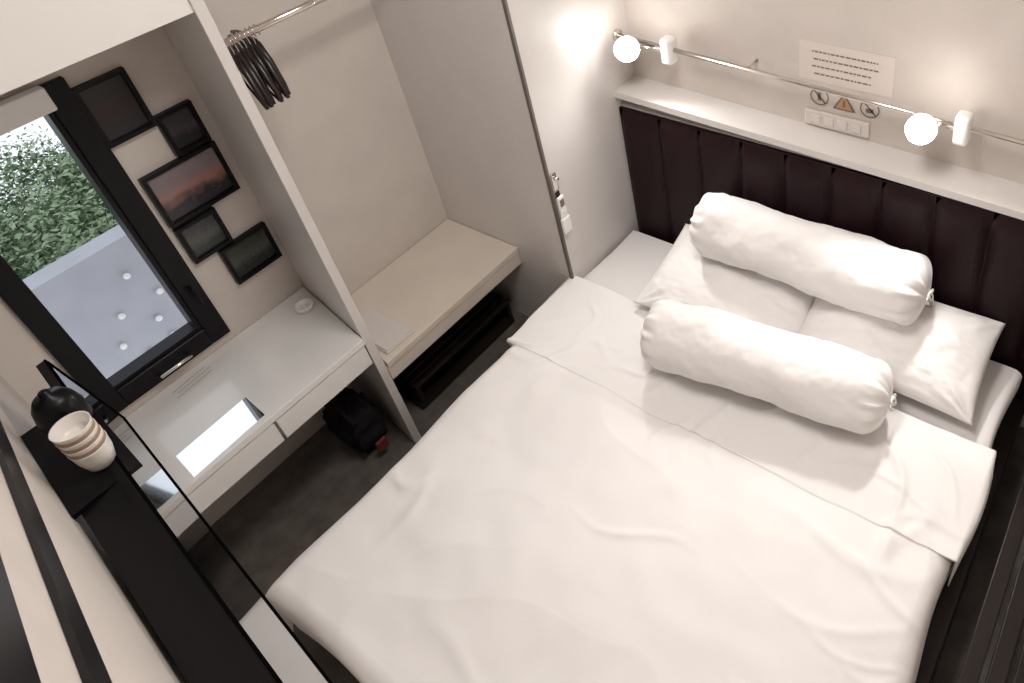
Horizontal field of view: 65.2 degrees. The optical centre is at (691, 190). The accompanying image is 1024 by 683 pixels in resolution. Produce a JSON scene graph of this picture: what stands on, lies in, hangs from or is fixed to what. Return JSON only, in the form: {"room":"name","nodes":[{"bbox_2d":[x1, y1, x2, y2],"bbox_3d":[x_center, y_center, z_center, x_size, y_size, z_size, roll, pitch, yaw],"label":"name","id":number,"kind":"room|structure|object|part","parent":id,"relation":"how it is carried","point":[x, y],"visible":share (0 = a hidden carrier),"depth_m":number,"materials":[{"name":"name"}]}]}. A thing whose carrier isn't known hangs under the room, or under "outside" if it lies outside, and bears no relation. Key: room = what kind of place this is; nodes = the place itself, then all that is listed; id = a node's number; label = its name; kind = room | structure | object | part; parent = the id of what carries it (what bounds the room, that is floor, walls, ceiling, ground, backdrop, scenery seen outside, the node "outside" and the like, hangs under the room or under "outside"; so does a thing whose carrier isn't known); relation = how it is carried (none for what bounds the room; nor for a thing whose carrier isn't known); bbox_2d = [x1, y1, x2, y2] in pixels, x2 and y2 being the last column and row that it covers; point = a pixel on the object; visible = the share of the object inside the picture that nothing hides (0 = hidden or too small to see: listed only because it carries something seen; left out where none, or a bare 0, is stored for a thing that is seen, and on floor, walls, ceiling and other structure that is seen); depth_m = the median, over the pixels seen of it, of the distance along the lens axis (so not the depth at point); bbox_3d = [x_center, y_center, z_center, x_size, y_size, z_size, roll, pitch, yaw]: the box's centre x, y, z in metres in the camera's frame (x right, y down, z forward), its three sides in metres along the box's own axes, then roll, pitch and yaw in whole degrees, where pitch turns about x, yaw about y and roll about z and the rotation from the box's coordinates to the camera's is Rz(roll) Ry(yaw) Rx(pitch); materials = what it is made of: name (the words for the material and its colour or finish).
{"room":"hotel room","nodes":[
{"label":"hotel room","id":0,"kind":"room"},
{"bbox_2d":[0,375,187,682],"bbox_3d":[-0.953,0.718,1.190,3.100,3.150,0.099,23,46,32],"label":"wall","id":1,"kind":"structure","parent":0,"point":[130,649],"depth_m":1.29,"materials":[{"name":"paint"}]},
{"bbox_2d":[0,420,111,682],"bbox_3d":[-1.032,0.474,1.151,1.912,0.765,0.009,23,46,32],"label":"wall handrail","id":2,"kind":"object","parent":1,"relation":"attached to","point":[17,663],"visible":1,"depth_m":1.02,"materials":[{"name":"black metal"}]},
{"bbox_3d":[-0.925,0.416,0.987,1.611,0.490,0.009,23,46,32],"label":"rail","id":3,"kind":"part","parent":2,"relation":"part of","materials":[{"name":"black metal"}]},
{"bbox_2d":[20,404,142,519],"bbox_3d":[-1.413,0.630,1.800,0.353,0.080,0.148,21,45,31],"label":"tray","id":4,"kind":"object","parent":1,"relation":"attached to","point":[78,488],"visible":0.64,"depth_m":1.73,"materials":[{"name":"black metal"}]},
{"bbox_2d":[31,386,92,435],"bbox_3d":[-1.460,0.512,1.789,0.146,0.123,0.100,18,44,28],"label":"kettle","id":5,"kind":"object","parent":4,"relation":"on","point":[52,404],"visible":0.68,"depth_m":1.77,"materials":[{"name":"black metal"}]},
{"bbox_2d":[48,411,115,471],"bbox_3d":[-1.336,0.560,1.704,0.080,0.132,0.080,18,44,28],"label":"cups","id":6,"kind":"object","parent":4,"relation":"on","point":[77,435],"visible":1,"depth_m":1.69,"materials":[{"name":"white ceramic"}]},
{"bbox_2d":[36,359,332,682],"bbox_3d":[-1.164,0.797,1.720,1.350,0.302,0.152,23,46,32],"label":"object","id":7,"kind":"object","parent":1,"relation":"attached to","point":[215,623],"visible":1,"depth_m":1.56,"materials":[{"name":"black metal"}]},
{"bbox_2d":[0,0,193,94],"bbox_3d":[-1.829,-0.753,1.569,0.440,1.150,0.925,18,44,28],"label":"soffit","id":8,"kind":"structure","parent":0,"point":[39,38],"depth_m":1.87,"materials":[{"name":"white paint"}]},
{"bbox_2d":[0,0,447,525],"bbox_3d":[-1.570,-0.460,2.794,0.100,3.150,2.550,18,44,28],"label":"wall","id":9,"kind":"structure","parent":0,"point":[346,136],"depth_m":2.99,"materials":[{"name":"paint"}]},
{"bbox_2d":[71,66,157,149],"bbox_3d":[-1.786,-0.257,2.389,0.022,0.210,0.155,18,44,28],"label":"picture frame","id":10,"kind":"object","parent":9,"relation":"attached to","point":[110,100],"visible":1,"depth_m":2.38,"materials":[{"name":"black metal"}]},
{"bbox_2d":[79,74,149,141],"bbox_3d":[-1.790,-0.258,2.391,0.011,0.182,0.127,18,44,28],"label":"print","id":11,"kind":"object","parent":10,"relation":"on","point":[112,103],"depth_m":2.39},
{"bbox_2d":[0,76,229,411],"bbox_3d":[-1.923,0.217,2.446,0.116,1.095,0.450,18,44,28],"label":"window","id":12,"kind":"structure","parent":9,"relation":"in","point":[193,290],"depth_m":2.46,"materials":[{"name":"black metal"}]},
{"bbox_2d":[0,86,57,135],"bbox_3d":[-1.947,-0.161,2.087,0.038,0.075,0.390,18,44,28],"label":"blind cassette","id":13,"kind":"object","parent":12,"relation":"attached to","point":[18,110],"visible":1,"depth_m":2.16,"materials":[{"name":"white plastic"}]},
{"bbox_3d":[-1.942,0.203,2.446,0.004,0.960,0.315,18,44,28],"label":"pane","id":14,"kind":"part","parent":12,"relation":"part of","materials":[{"name":"clear glass"}]},
{"bbox_2d":[45,112,201,330],"bbox_3d":[-1.860,0.121,2.542,0.060,0.960,0.015,18,44,28],"label":"inner edge","id":15,"kind":"object","parent":12,"relation":"attached to","point":[51,117],"visible":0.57,"depth_m":2.49,"materials":[{"name":"black metal"}]},
{"bbox_3d":[-1.905,0.581,2.729,0.060,0.015,0.300,18,44,28],"label":"inner edge","id":16,"kind":"part","parent":12,"relation":"part of","materials":[{"name":"black metal"}]},
{"bbox_3d":[-1.897,0.614,2.763,0.080,0.080,0.315,18,44,28],"label":"bottom rail","id":17,"kind":"part","parent":12,"relation":"part of","materials":[{"name":"black metal"}]},
{"bbox_3d":[-1.837,0.621,2.746,0.031,0.012,0.122,18,44,28],"label":"handle","id":18,"kind":"part","parent":12,"relation":"part of","materials":[{"name":"silver metal"}]},
{"bbox_2d":[153,99,211,156],"bbox_3d":[-1.699,-0.210,2.575,0.022,0.155,0.121,18,44,28],"label":"picture frame","id":19,"kind":"object","parent":9,"relation":"attached to","point":[181,126],"visible":1,"depth_m":2.57,"materials":[{"name":"black metal"}]},
{"bbox_2d":[162,106,204,149],"bbox_3d":[-1.702,-0.211,2.577,0.011,0.127,0.093,18,44,28],"label":"print","id":20,"kind":"object","parent":19,"relation":"on","point":[183,128],"depth_m":2.57},
{"bbox_2d":[137,139,239,228],"bbox_3d":[-1.717,-0.024,2.650,0.022,0.207,0.257,18,44,28],"label":"picture frame","id":21,"kind":"object","parent":9,"relation":"attached to","point":[187,185],"visible":1,"depth_m":2.64,"materials":[{"name":"black metal"}]},
{"bbox_2d":[172,206,233,264],"bbox_3d":[-1.729,0.158,2.735,0.022,0.155,0.145,18,44,28],"label":"picture frame","id":22,"kind":"object","parent":9,"relation":"attached to","point":[201,236],"visible":1,"depth_m":2.73,"materials":[{"name":"black metal"}]},
{"bbox_2d":[181,214,226,257],"bbox_3d":[-1.733,0.156,2.737,0.011,0.127,0.117,18,44,28],"label":"print","id":23,"kind":"object","parent":22,"relation":"on","point":[202,235],"depth_m":2.73},
{"bbox_2d":[126,287,372,513],"bbox_3d":[-1.632,0.764,2.782,0.468,0.137,0.935,18,44,28],"label":"built-in desk","id":24,"kind":"object","parent":9,"relation":"attached to","point":[272,377],"visible":0.69,"depth_m":2.73,"materials":[{"name":"laminate"}]},
{"bbox_2d":[172,366,210,398],"bbox_3d":[-1.804,0.688,2.791,0.058,0.001,0.145,18,44,28],"label":"notice","id":25,"kind":"object","parent":24,"relation":"on","point":[209,366],"visible":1,"depth_m":2.79,"materials":[{"name":"grey"}]},
{"bbox_2d":[176,397,264,477],"bbox_3d":[-1.579,0.822,2.590,0.146,0.002,0.275,18,44,28],"label":"vanity mirror","id":26,"kind":"object","parent":24,"relation":"on","point":[220,438],"depth_m":2.58,"materials":[{"name":"silver metal"}]},
{"bbox_3d":[-1.559,0.955,2.555,0.020,0.100,0.430,18,44,28],"label":"drawer","id":27,"kind":"part","parent":24,"relation":"part of","materials":[{"name":"laminate"}]},
{"bbox_3d":[-1.630,0.781,2.775,0.390,0.088,0.790,18,44,28],"label":"drawer","id":28,"kind":"part","parent":24,"relation":"part of","materials":[{"name":"laminate"}]},
{"bbox_2d":[294,298,313,313],"bbox_3d":[-1.524,0.454,3.037,0.072,0.024,0.072,18,44,28],"label":"cable grommet","id":29,"kind":"object","parent":24,"relation":"on","point":[305,305],"visible":1,"depth_m":3.03,"materials":[{"name":"white plastic"}]},
{"bbox_3d":[-1.338,0.726,2.821,0.020,0.100,0.380,18,44,28],"label":"drawer","id":30,"kind":"part","parent":24,"relation":"part of","materials":[{"name":"laminate"}]},
{"bbox_2d":[217,221,282,284],"bbox_3d":[-1.660,0.234,2.905,0.022,0.167,0.185,18,44,28],"label":"picture frame","id":31,"kind":"object","parent":9,"relation":"attached to","point":[255,249],"visible":1,"depth_m":2.90,"materials":[{"name":"black metal"}]},
{"bbox_2d":[225,229,275,278],"bbox_3d":[-1.664,0.233,2.907,0.011,0.139,0.157,18,44,28],"label":"print","id":32,"kind":"object","parent":31,"relation":"on","point":[253,250],"depth_m":2.90},
{"bbox_2d":[351,219,520,378],"bbox_3d":[-1.186,0.446,3.417,0.458,0.100,0.766,18,44,28],"label":"bench","id":33,"kind":"object","parent":9,"relation":"attached to","point":[427,289],"visible":0.88,"depth_m":3.39,"materials":[{"name":"laminate"}]},
{"bbox_2d":[360,307,413,353],"bbox_3d":[-1.289,0.569,3.175,0.280,0.015,0.140,18,44,28],"label":"folded towel","id":34,"kind":"object","parent":33,"relation":"on","point":[387,333],"visible":0.68,"depth_m":3.15,"materials":[{"name":"fabric"}]},
{"bbox_2d":[163,0,420,443],"bbox_3d":[-1.477,-0.240,2.498,0.460,3.150,0.035,25,47,34],"label":"wall partition","id":35,"kind":"structure","parent":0,"point":[196,38],"depth_m":2.59,"materials":[{"name":"laminate"}]},
{"bbox_2d":[370,0,638,316],"bbox_3d":[-0.751,-0.812,3.140,0.770,3.150,0.727,18,44,28],"label":"wall","id":36,"kind":"structure","parent":0,"point":[454,62],"depth_m":3.16,"materials":[{"name":"paint"}]},
{"bbox_2d":[224,0,325,46],"bbox_3d":[-1.259,-0.630,2.570,0.056,0.056,0.744,18,44,28],"label":"rail","id":37,"kind":"object","parent":36,"relation":"attached to","point":[308,4],"visible":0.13,"depth_m":2.47,"materials":[{"name":"silver metal"}]},
{"bbox_2d":[226,36,269,109],"bbox_3d":[-1.464,-0.404,2.480,0.280,0.245,0.022,27,48,35],"label":"hanger","id":38,"kind":"object","parent":37,"relation":"hanging from","point":[256,92],"visible":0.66,"depth_m":2.44,"materials":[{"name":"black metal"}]},
{"bbox_2d":[227,34,273,107],"bbox_3d":[-1.455,-0.412,2.489,0.281,0.245,0.022,27,48,35],"label":"hanger","id":39,"kind":"object","parent":37,"relation":"hanging from","point":[246,63],"visible":0.66,"depth_m":2.44,"materials":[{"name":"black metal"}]},
{"bbox_2d":[231,32,275,104],"bbox_3d":[-1.457,-0.426,2.510,0.267,0.249,0.022,29,49,36],"label":"hanger","id":40,"kind":"object","parent":37,"relation":"hanging from","point":[241,49],"visible":0.52,"depth_m":2.46,"materials":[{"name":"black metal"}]},
{"bbox_2d":[228,28,283,98],"bbox_3d":[-1.446,-0.443,2.530,0.262,0.249,0.022,27,48,35],"label":"hanger","id":41,"kind":"object","parent":37,"relation":"hanging from","point":[250,46],"visible":0.48,"depth_m":2.48,"materials":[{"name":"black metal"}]},
{"bbox_2d":[229,30,283,101],"bbox_3d":[-1.444,-0.425,2.505,0.281,0.245,0.022,22,46,31],"label":"hanger","id":42,"kind":"object","parent":37,"relation":"hanging from","point":[258,65],"visible":0.64,"depth_m":2.46,"materials":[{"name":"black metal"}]},
{"bbox_2d":[230,24,290,94],"bbox_3d":[-1.439,-0.458,2.549,0.255,0.250,0.022,23,46,33],"label":"hanger","id":43,"kind":"object","parent":37,"relation":"hanging from","point":[257,41],"visible":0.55,"depth_m":2.50,"materials":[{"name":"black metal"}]},
{"bbox_2d":[247,26,289,98],"bbox_3d":[-1.428,-0.445,2.529,0.278,0.246,0.022,25,47,34],"label":"hanger","id":44,"kind":"object","parent":37,"relation":"hanging from","point":[264,58],"visible":0.7,"depth_m":2.48,"materials":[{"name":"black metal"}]},
{"bbox_2d":[501,0,573,278],"bbox_3d":[-0.622,-0.509,2.731,0.015,3.150,0.011,18,44,28],"label":"trim","id":45,"kind":"structure","parent":36,"relation":"attached to","point":[504,2],"depth_m":2.94,"materials":[{"name":"grey"}]},
{"bbox_2d":[550,172,559,198],"bbox_3d":[-0.542,-0.020,3.117,0.024,0.125,0.026,18,44,28],"label":"door lock","id":46,"kind":"object","parent":36,"relation":"attached to","point":[554,178],"visible":1,"depth_m":3.11,"materials":[{"name":"silver metal"}]},
{"bbox_3d":[-0.551,-0.038,3.108,0.008,0.085,0.026,18,44,28],"label":"plate","id":47,"kind":"part","parent":46,"relation":"part of","materials":[{"name":"silver metal"}]},
{"bbox_2d":[556,194,571,233],"bbox_3d":[-0.530,0.097,3.214,0.018,0.190,0.048,18,44,28],"label":"remote control","id":48,"kind":"object","parent":36,"relation":"attached to","point":[565,220],"visible":1,"depth_m":3.21,"materials":[{"name":"white plastic"}]},
{"bbox_2d":[211,308,1023,682],"bbox_3d":[-0.187,1.331,2.918,3.350,0.050,2.900,18,44,28],"label":"floor","id":49,"kind":"structure","parent":0,"point":[284,514],"depth_m":3.09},
{"bbox_2d":[322,387,388,453],"bbox_3d":[-1.426,0.945,3.249,0.302,0.339,0.171,18,44,28],"label":"backpack","id":50,"kind":"object","parent":49,"relation":"on","point":[350,416],"visible":0.97,"depth_m":3.20,"materials":[{"name":"black fabric"}]},
{"bbox_2d":[393,292,514,408],"bbox_3d":[-1.171,0.707,3.663,0.340,0.165,0.600,18,44,28],"label":"shoe rack","id":51,"kind":"object","parent":49,"relation":"on","point":[442,362],"visible":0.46,"depth_m":3.59,"materials":[{"name":"brown wood"}]},
{"bbox_3d":[-1.321,0.856,3.479,0.300,0.120,0.020,18,44,28],"label":"leg","id":52,"kind":"part","parent":51,"relation":"part of","materials":[{"name":"brown wood"}]},
{"bbox_3d":[-1.018,0.541,3.845,0.300,0.120,0.020,18,44,28],"label":"leg","id":53,"kind":"part","parent":51,"relation":"part of","materials":[{"name":"brown wood"}]},
{"bbox_2d":[265,230,1023,682],"bbox_3d":[-0.045,1.106,2.758,1.905,0.437,2.038,18,44,28],"label":"double bed","id":54,"kind":"object","parent":49,"relation":"on","point":[584,510],"visible":0.83,"depth_m":2.48,"materials":[{"name":"white fabric"}]},
{"bbox_2d":[265,345,954,682],"bbox_3d":[-0.230,1.240,2.529,1.879,0.339,1.398,18,44,28],"label":"duvet","id":55,"kind":"object","parent":54,"relation":"on","point":[577,513],"depth_m":2.44,"materials":[{"name":"white fabric"}]},
{"bbox_2d":[633,223,814,333],"bbox_3d":[0.177,0.381,3.174,0.730,0.192,0.447,17,43,26],"label":"pillow","id":56,"kind":"object","parent":54,"relation":"on","point":[685,276],"visible":0.47,"depth_m":3.09,"materials":[{"name":"white fabric"}]},
{"bbox_2d":[640,299,896,433],"bbox_3d":[0.261,0.612,2.789,0.954,0.254,0.280,13,42,23],"label":"bolster pillow","id":57,"kind":"object","parent":54,"relation":"on","point":[817,380],"visible":1,"depth_m":2.68,"materials":[{"name":"white fabric"}]},
{"bbox_2d":[797,297,1005,425],"bbox_3d":[0.756,0.534,2.874,0.703,0.209,0.404,16,43,26],"label":"pillow","id":58,"kind":"object","parent":54,"relation":"on","point":[939,361],"visible":0.63,"depth_m":2.76,"materials":[{"name":"white fabric"}]},
{"bbox_2d":[689,193,933,325],"bbox_3d":[0.440,0.236,2.964,0.986,0.264,0.292,18,44,28],"label":"bolster pillow","id":59,"kind":"object","parent":58,"relation":"on","point":[857,272],"visible":1,"depth_m":2.84,"materials":[{"name":"white fabric"}]},
{"bbox_3d":[0.758,1.398,2.401,0.060,0.120,1.965,18,44,28],"label":"rail","id":60,"kind":"part","parent":54,"relation":"part of","materials":[{"name":"brown wood"}]},
{"bbox_2d":[957,477,1023,682],"bbox_3d":[1.115,1.329,2.463,0.314,0.295,1.200,18,44,28],"label":"slatted bench","id":61,"kind":"object","parent":49,"relation":"on","point":[1003,654],"visible":1,"depth_m":2.31,"materials":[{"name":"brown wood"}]},
{"bbox_2d":[624,0,1023,183],"bbox_3d":[0.710,-0.569,2.629,2.300,3.150,0.100,18,44,28],"label":"wall","id":62,"kind":"structure","parent":0,"point":[952,56],"depth_m":2.72,"materials":[{"name":"paint"}]},
{"bbox_2d":[613,29,1023,145],"bbox_3d":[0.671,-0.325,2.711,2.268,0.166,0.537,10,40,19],"label":"spotlight","id":63,"kind":"object","parent":62,"relation":"attached to","point":[921,128],"depth_m":2.73,"materials":[{"name":"white plastic"}]},
{"bbox_3d":[-0.264,-0.590,3.134,0.106,0.112,0.111,-9,38,-3],"label":"lamp shade","id":64,"kind":"part","parent":63,"relation":"part of","materials":[{"name":"white glass"}]},
{"bbox_3d":[-0.182,-0.584,3.123,0.256,0.121,0.118,0,38,8],"label":"clip-on spotlight","id":65,"kind":"part","parent":63,"relation":"part of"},
{"bbox_3d":[0.671,-0.324,2.711,2.290,0.123,0.104,18,44,28],"label":"wall rod","id":66,"kind":"part","parent":63,"relation":"part of","materials":[{"name":"silver metal"}]},
{"bbox_3d":[0.770,-0.223,2.596,0.106,0.115,0.114,2,38,10],"label":"lamp shade","id":67,"kind":"part","parent":63,"relation":"part of","materials":[{"name":"white glass"}]},
{"bbox_2d":[614,75,1023,219],"bbox_3d":[0.683,-0.117,2.844,2.300,0.100,0.152,18,44,28],"label":"shelf","id":68,"kind":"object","parent":62,"relation":"attached to","point":[989,192],"depth_m":2.90,"materials":[{"name":"laminate"}]},
{"bbox_2d":[619,106,1023,401],"bbox_3d":[0.682,0.323,3.116,2.275,0.955,0.035,18,44,28],"label":"headboard","id":69,"kind":"object","parent":62,"relation":"attached to","point":[975,254],"visible":0.36,"depth_m":2.94,"materials":[{"name":"leather"}]},
{"bbox_2d":[620,101,1023,427],"bbox_3d":[0.736,0.317,3.194,2.300,1.060,0.125,18,44,28],"label":"trim","id":70,"kind":"structure","parent":62,"relation":"attached to","point":[627,104],"depth_m":3.19,"materials":[{"name":"laminate"}]},
{"bbox_2d":[805,108,869,137],"bbox_3d":[0.553,-0.259,2.933,0.260,0.065,0.017,18,44,28],"label":"switch panel","id":71,"kind":"object","parent":62,"relation":"attached to","point":[815,117],"visible":1,"depth_m":2.92,"materials":[{"name":"beige plastic"}]},
{"bbox_2d":[810,89,879,117],"bbox_3d":[0.569,-0.329,2.869,0.276,0.082,0.002,18,44,28],"label":"pictogram","id":72,"kind":"object","parent":62,"relation":"attached to","point":[843,104],"visible":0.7,"depth_m":2.87,"materials":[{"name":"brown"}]},
{"bbox_2d":[799,39,895,97],"bbox_3d":[0.556,-0.444,2.784,0.365,0.160,0.002,18,44,28],"label":"notice","id":73,"kind":"object","parent":62,"relation":"attached to","point":[882,82],"visible":1,"depth_m":2.78,"materials":[{"name":"beige paper"}]},
{"bbox_2d":[812,50,877,85],"bbox_3d":[0.553,-0.442,2.785,0.256,0.096,0.001,18,44,28],"label":"text","id":74,"kind":"object","parent":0,"point":[812,50],"depth_m":2.79}
]}

